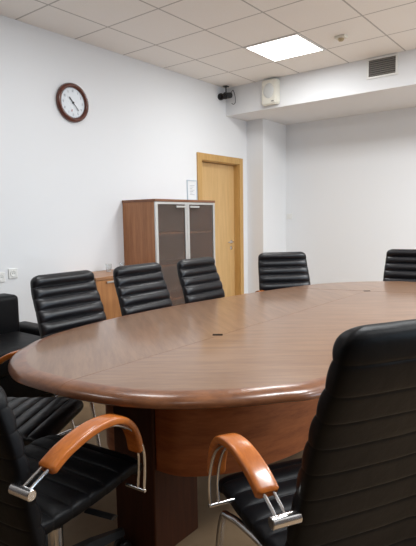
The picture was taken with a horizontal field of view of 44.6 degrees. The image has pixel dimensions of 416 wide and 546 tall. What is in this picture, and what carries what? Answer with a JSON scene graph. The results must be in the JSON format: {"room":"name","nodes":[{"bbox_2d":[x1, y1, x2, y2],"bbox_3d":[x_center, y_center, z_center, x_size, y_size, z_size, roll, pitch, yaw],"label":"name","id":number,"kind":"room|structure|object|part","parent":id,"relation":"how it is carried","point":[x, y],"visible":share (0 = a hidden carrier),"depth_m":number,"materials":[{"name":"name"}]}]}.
{"room":"conference room","nodes":[
{"label":"conference room","id":0,"kind":"room"},
{"bbox_2d":[0,15,247,322],"bbox_3d":[-1.876,-0.595,4.136,0.200,2.968,8.900,4,8,38],"label":"wall","id":1,"kind":"structure","parent":0,"point":[64,184],"depth_m":4.84,"materials":[{"name":"white paint"}]},
{"bbox_2d":[0,272,4,282],"bbox_3d":[-1.722,0.038,4.213,0.014,0.084,0.084,4,8,38],"label":"wall socket","id":2,"kind":"object","parent":1,"relation":"attached to","point":[2,274],"visible":1,"depth_m":4.22,"materials":[{"name":"white plastic"}]},
{"bbox_2d":[8,268,17,278],"bbox_3d":[-1.651,0.004,4.302,0.014,0.084,0.084,4,8,38],"label":"wall socket","id":3,"kind":"object","parent":1,"relation":"attached to","point":[12,273],"visible":1,"depth_m":4.30,"materials":[{"name":"white plastic"}]},
{"bbox_2d":[56,83,88,122],"bbox_3d":[-1.241,-1.568,4.674,0.044,0.356,0.356,4,8,38],"label":"wall clock","id":4,"kind":"object","parent":1,"relation":"attached to","point":[72,103],"visible":1,"depth_m":4.67,"materials":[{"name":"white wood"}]},
{"bbox_2d":[196,152,243,296],"bbox_3d":[0.122,-0.463,6.675,0.177,2.105,0.976,4,8,38],"label":"door","id":5,"kind":"structure","parent":1,"relation":"in","point":[219,178],"depth_m":6.83,"materials":[{"name":"brown wood"}]},
{"bbox_2d":[247,119,285,292],"bbox_3d":[0.844,-0.797,7.257,0.260,2.622,0.630,4,8,38],"label":"column","id":6,"kind":"structure","parent":1,"relation":"attached to","point":[266,139],"depth_m":7.04,"materials":[{"name":"white paint"}]},
{"bbox_2d":[37,393,302,545],"bbox_3d":[0.850,1.109,2.208,7.040,0.100,9.300,4,8,38],"label":"floor","id":7,"kind":"structure","parent":0,"point":[84,526],"depth_m":2.22,"materials":[{"name":"beige tile"}]},
{"bbox_2d":[0,293,47,397],"bbox_3d":[-1.554,0.570,3.768,0.840,0.720,1.000,4,8,38],"label":"leather armchair","id":8,"kind":"object","parent":7,"relation":"on","point":[15,335],"visible":0.34,"depth_m":3.85,"materials":[{"name":"black leather"}]},
{"bbox_3d":[-1.797,0.419,3.940,0.210,0.448,0.640,4,8,38],"label":"backrest","id":9,"kind":"part","parent":8,"relation":"part of","materials":[{"name":"black leather"}]},
{"bbox_2d":[0,331,39,377],"bbox_3d":[-1.474,0.585,3.708,0.640,0.159,0.600,4,8,38],"label":"seat cushion","id":10,"kind":"object","parent":8,"relation":"on","point":[10,341],"depth_m":3.69,"materials":[{"name":"black leather"}]},
{"bbox_3d":[-1.293,0.637,4.111,0.840,0.405,0.155,4,8,38],"label":"armrest","id":11,"kind":"part","parent":8,"relation":"part of","materials":[{"name":"black leather"}]},
{"bbox_2d":[0,349,83,445],"bbox_3d":[-0.933,0.590,2.239,0.643,0.986,0.636,0,6,8],"label":"chair","id":12,"kind":"object","parent":7,"relation":"on","point":[36,417],"visible":0.4,"depth_m":2.23,"materials":[{"name":"black leather"}]},
{"bbox_3d":[-0.873,0.454,2.504,0.331,0.165,0.062,0,6,8],"label":"armrest","id":13,"kind":"part","parent":12,"relation":"part of","materials":[{"name":"brown wood"}]},
{"bbox_3d":[-0.854,0.642,2.234,0.485,0.078,0.470,0,6,8],"label":"seat","id":14,"kind":"part","parent":12,"relation":"part of","materials":[{"name":"black leather"}]},
{"bbox_3d":[-0.880,0.875,2.263,0.518,0.411,0.515,0,6,8],"label":"sled frame","id":15,"kind":"part","parent":12,"relation":"part of","materials":[{"name":"silver metal"}]},
{"bbox_2d":[30,270,106,446],"bbox_3d":[-0.659,0.502,3.022,0.643,0.986,0.636,4,8,38],"label":"chair","id":16,"kind":"object","parent":7,"relation":"on","point":[63,301],"visible":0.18,"depth_m":3.07,"materials":[{"name":"black leather"}]},
{"bbox_3d":[-0.833,0.276,3.132,0.212,0.555,0.492,4,8,38],"label":"backrest","id":17,"kind":"part","parent":16,"relation":"part of","materials":[{"name":"black leather"}]},
{"bbox_3d":[-0.616,0.790,3.023,0.518,0.411,0.515,4,8,38],"label":"sled frame","id":18,"kind":"part","parent":16,"relation":"part of","materials":[{"name":"silver metal"}]},
{"bbox_2d":[0,386,145,545],"bbox_3d":[-0.530,0.691,1.716,0.604,0.880,0.662,3,7,32],"label":"chair","id":19,"kind":"object","parent":7,"relation":"on","point":[47,482],"visible":1,"depth_m":1.52,"materials":[{"name":"black leather"}]},
{"bbox_3d":[-0.691,0.538,1.475,0.566,0.520,0.117,3,7,32],"label":"backrest","id":20,"kind":"part","parent":19,"relation":"part of","materials":[{"name":"black leather"}]},
{"bbox_3d":[-0.360,0.598,1.495,0.022,0.271,0.457,3,7,34],"label":"arm rod","id":21,"kind":"part","parent":19,"relation":"part of","materials":[{"name":"silver metal"}]},
{"bbox_3d":[-0.545,0.692,1.722,0.470,0.078,0.485,3,7,32],"label":"seat","id":22,"kind":"part","parent":19,"relation":"part of","materials":[{"name":"black leather"}]},
{"bbox_3d":[-0.338,0.599,1.481,0.022,0.271,0.457,3,7,34],"label":"arm rod","id":23,"kind":"part","parent":19,"relation":"part of","materials":[{"name":"silver metal"}]},
{"bbox_3d":[-0.334,0.521,1.510,0.062,0.165,0.381,3,7,32],"label":"armrest","id":24,"kind":"part","parent":19,"relation":"part of","materials":[{"name":"brown wood"}]},
{"bbox_3d":[-0.424,1.006,1.891,0.048,0.061,0.270,4,8,42],"label":"leg","id":25,"kind":"part","parent":19,"relation":"part of","materials":[{"name":"black plastic"}]},
{"bbox_3d":[-0.387,0.768,1.656,0.191,0.044,0.031,1,6,18],"label":"tilt lever","id":26,"kind":"part","parent":19,"relation":"part of","materials":[{"name":"black plastic"}]},
{"bbox_2d":[93,269,121,319],"bbox_3d":[-0.912,0.397,4.897,0.489,0.805,0.770,4,8,38],"label":"base cabinet","id":27,"kind":"object","parent":7,"relation":"on","point":[104,281],"visible":0.12,"depth_m":4.56,"materials":[{"name":"brown wood"}]},
{"bbox_2d":[105,264,111,271],"bbox_3d":[-0.971,-0.051,4.959,0.062,0.075,0.062,4,8,38],"label":"drinking glass","id":28,"kind":"object","parent":27,"relation":"on","point":[108,266],"visible":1,"depth_m":4.94,"materials":[{"name":"white"}]},
{"bbox_2d":[113,262,171,315],"bbox_3d":[-0.267,0.442,3.525,0.643,0.986,0.636,4,8,38],"label":"chair","id":29,"kind":"object","parent":7,"relation":"on","point":[139,288],"visible":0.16,"depth_m":3.58,"materials":[{"name":"black leather"}]},
{"bbox_2d":[122,199,215,305],"bbox_3d":[-0.385,-0.033,5.546,0.485,1.505,0.977,4,8,38],"label":"display cabinet","id":30,"kind":"object","parent":7,"relation":"on","point":[165,232],"visible":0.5,"depth_m":5.21,"materials":[{"name":"brown wood"}]},
{"bbox_3d":[-0.690,0.012,5.187,0.445,1.461,0.020,4,8,38],"label":"panel","id":31,"kind":"part","parent":30,"relation":"part of","materials":[{"name":"brown wood"}]},
{"bbox_3d":[-0.364,-0.030,5.222,0.020,1.388,0.478,4,8,38],"label":"door","id":32,"kind":"part","parent":30,"relation":"part of","materials":[{"name":"glass"}]},
{"bbox_3d":[-0.364,-0.035,5.221,0.004,1.340,0.422,4,8,38],"label":"glass pane","id":33,"kind":"part","parent":30,"relation":"part of","materials":[{"name":"beige glass"}]},
{"bbox_2d":[187,180,197,199],"bbox_3d":[-0.191,-0.993,6.106,0.012,0.244,0.186,4,8,38],"label":"framed notice","id":34,"kind":"object","parent":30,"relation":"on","point":[191,184],"visible":0.94,"depth_m":6.10,"materials":[{"name":"grey paper"}]},
{"bbox_3d":[-0.068,-0.080,5.600,0.004,1.340,0.422,4,8,38],"label":"glass pane","id":35,"kind":"part","parent":30,"relation":"part of","materials":[{"name":"beige glass"}]},
{"bbox_3d":[-0.068,-0.076,5.601,0.020,1.388,0.478,4,8,38],"label":"door","id":36,"kind":"part","parent":30,"relation":"part of","materials":[{"name":"glass"}]},
{"bbox_2d":[177,257,224,303],"bbox_3d":[0.142,0.384,4.007,0.643,0.986,0.636,4,8,38],"label":"chair","id":37,"kind":"object","parent":7,"relation":"on","point":[199,279],"visible":0.26,"depth_m":4.06,"materials":[{"name":"black leather"}]},
{"bbox_2d":[8,281,415,545],"bbox_3d":[0.585,0.594,3.070,1.669,0.751,3.436,4,8,38],"label":"conference table","id":38,"kind":"object","parent":7,"relation":"on","point":[254,366],"visible":0.88,"depth_m":2.00,"materials":[{"name":"brown wood"}]},
{"bbox_3d":[0.257,0.436,3.112,0.410,0.347,2.485,4,8,38],"label":"apron panel","id":39,"kind":"part","parent":38,"relation":"part of","materials":[{"name":"brown wood"}]},
{"bbox_3d":[-0.210,0.735,2.075,0.218,0.708,0.260,4,8,38],"label":"leg","id":40,"kind":"part","parent":38,"relation":"part of","materials":[{"name":"brown wood"}]},
{"bbox_3d":[0.022,0.257,2.981,0.854,0.042,2.668,4,8,38],"label":"tabletop panel","id":41,"kind":"part","parent":38,"relation":"part of","materials":[{"name":"brown wood"}]},
{"bbox_3d":[0.704,0.291,2.559,0.888,0.042,2.823,4,8,38],"label":"tabletop panel","id":42,"kind":"part","parent":38,"relation":"part of","materials":[{"name":"brown wood"}]},
{"bbox_3d":[0.724,0.467,2.750,0.410,0.347,2.485,4,8,38],"label":"apron panel","id":43,"kind":"part","parent":38,"relation":"part of","materials":[{"name":"brown wood"}]},
{"bbox_3d":[1.115,0.110,4.192,0.666,0.042,0.909,4,8,38],"label":"tabletop panel","id":44,"kind":"part","parent":38,"relation":"part of","materials":[{"name":"brown wood"}]},
{"bbox_3d":[1.670,0.135,3.872,0.644,0.042,0.762,4,8,38],"label":"tabletop panel","id":45,"kind":"part","parent":38,"relation":"part of","materials":[{"name":"brown wood"}]},
{"bbox_2d":[256,252,310,291],"bbox_3d":[0.740,0.326,4.458,0.636,0.986,0.643,-2,6,-9],"label":"chair","id":46,"kind":"object","parent":7,"relation":"on","point":[276,270],"visible":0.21,"depth_m":4.63,"materials":[{"name":"black leather"}]},
{"bbox_2d":[207,319,415,545],"bbox_3d":[0.361,0.606,1.444,0.636,1.079,0.674,-3,7,-22],"label":"chair","id":47,"kind":"object","parent":7,"relation":"on","point":[353,483],"visible":1,"depth_m":1.17,"materials":[{"name":"black leather"}]},
{"bbox_3d":[0.341,0.932,1.538,0.515,0.411,0.518,-3,7,-22],"label":"sled frame","id":48,"kind":"part","parent":47,"relation":"part of","materials":[{"name":"silver metal"}]},
{"bbox_3d":[0.086,0.585,1.323,0.022,0.222,0.374,-4,7,-25],"label":"arm rod","id":49,"kind":"part","parent":47,"relation":"part of","materials":[{"name":"silver metal"}]},
{"bbox_3d":[0.082,0.530,1.361,0.062,0.165,0.331,-3,7,-22],"label":"armrest","id":50,"kind":"part","parent":47,"relation":"part of","materials":[{"name":"brown wood"}]},
{"bbox_3d":[0.110,0.583,1.333,0.022,0.222,0.374,-4,7,-25],"label":"arm rod","id":51,"kind":"part","parent":47,"relation":"part of","materials":[{"name":"silver metal"}]},
{"bbox_3d":[0.326,0.697,1.541,0.470,0.078,0.485,-3,7,-22],"label":"seat","id":52,"kind":"part","parent":47,"relation":"part of","materials":[{"name":"black leather"}]},
{"bbox_3d":[0.440,0.437,1.227,0.492,0.698,0.245,-3,7,-22],"label":"backrest","id":53,"kind":"part","parent":47,"relation":"part of","materials":[{"name":"black leather"}]},
{"bbox_2d":[383,249,415,281],"bbox_3d":[1.796,0.296,4.586,0.636,0.986,0.644,2,7,28],"label":"chair","id":54,"kind":"object","parent":7,"relation":"on","point":[400,264],"visible":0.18,"depth_m":4.79,"materials":[{"name":"black leather"}]},
{"bbox_2d":[0,0,415,87],"bbox_3d":[0.801,-1.941,1.884,7.040,0.100,9.300,4,8,38],"label":"ceiling","id":55,"kind":"structure","parent":0,"point":[203,40],"depth_m":4.47,"materials":[{"name":"tile"}]},
{"bbox_2d":[218,85,235,104],"bbox_3d":[0.222,-2.250,6.427,0.212,0.228,0.152,4,8,38],"label":"security camera","id":56,"kind":"object","parent":55,"relation":"hanging from","point":[226,95],"visible":1,"depth_m":6.40,"materials":[{"name":"black plastic"}]},
{"bbox_2d":[243,33,325,61],"bbox_3d":[0.762,-2.220,5.027,0.596,0.008,0.596,4,8,38],"label":"recessed light","id":57,"kind":"object","parent":55,"relation":"in","point":[294,45],"visible":1,"depth_m":5.00,"materials":[{"name":"white plastic"}]},
{"bbox_2d":[334,34,347,41],"bbox_3d":[1.235,-2.176,4.716,0.100,0.046,0.080,4,8,38],"label":"ceiling sensor","id":58,"kind":"object","parent":55,"relation":"attached to","point":[340,38],"visible":1,"depth_m":4.69,"materials":[{"name":"white plastic"}]},
{"bbox_2d":[286,107,415,284],"bbox_3d":[3.615,-0.841,5.615,7.040,2.968,0.200,4,8,38],"label":"wall","id":59,"kind":"structure","parent":0,"point":[351,180],"depth_m":6.79,"materials":[{"name":"white paint"}]},
{"bbox_2d":[226,49,415,124],"bbox_3d":[3.192,-2.083,4.963,6.640,0.346,1.110,4,8,38],"label":"ceiling beam","id":60,"kind":"structure","parent":59,"relation":"attached to","point":[342,90],"depth_m":5.89,"materials":[{"name":"white paint"}]},
{"bbox_2d":[262,78,279,105],"bbox_3d":[0.746,-2.169,6.097,0.225,0.290,0.094,4,8,38],"label":"wall speaker","id":61,"kind":"object","parent":60,"relation":"attached to","point":[270,88],"visible":1,"depth_m":6.05,"materials":[{"name":"white plastic"}]},
{"bbox_2d":[263,83,273,97],"bbox_3d":[0.721,-2.177,6.065,0.144,0.180,0.014,4,8,38],"label":"grille","id":62,"kind":"object","parent":61,"relation":"attached to","point":[268,88],"depth_m":6.06,"materials":[{"name":"grey plastic"}]},
{"bbox_2d":[366,53,398,79],"bbox_3d":[1.820,-2.158,5.310,0.330,0.210,0.015,4,8,38],"label":"air vent","id":63,"kind":"object","parent":60,"relation":"in","point":[387,65],"visible":1,"depth_m":5.30,"materials":[{"name":"grey plastic"}]}
]}

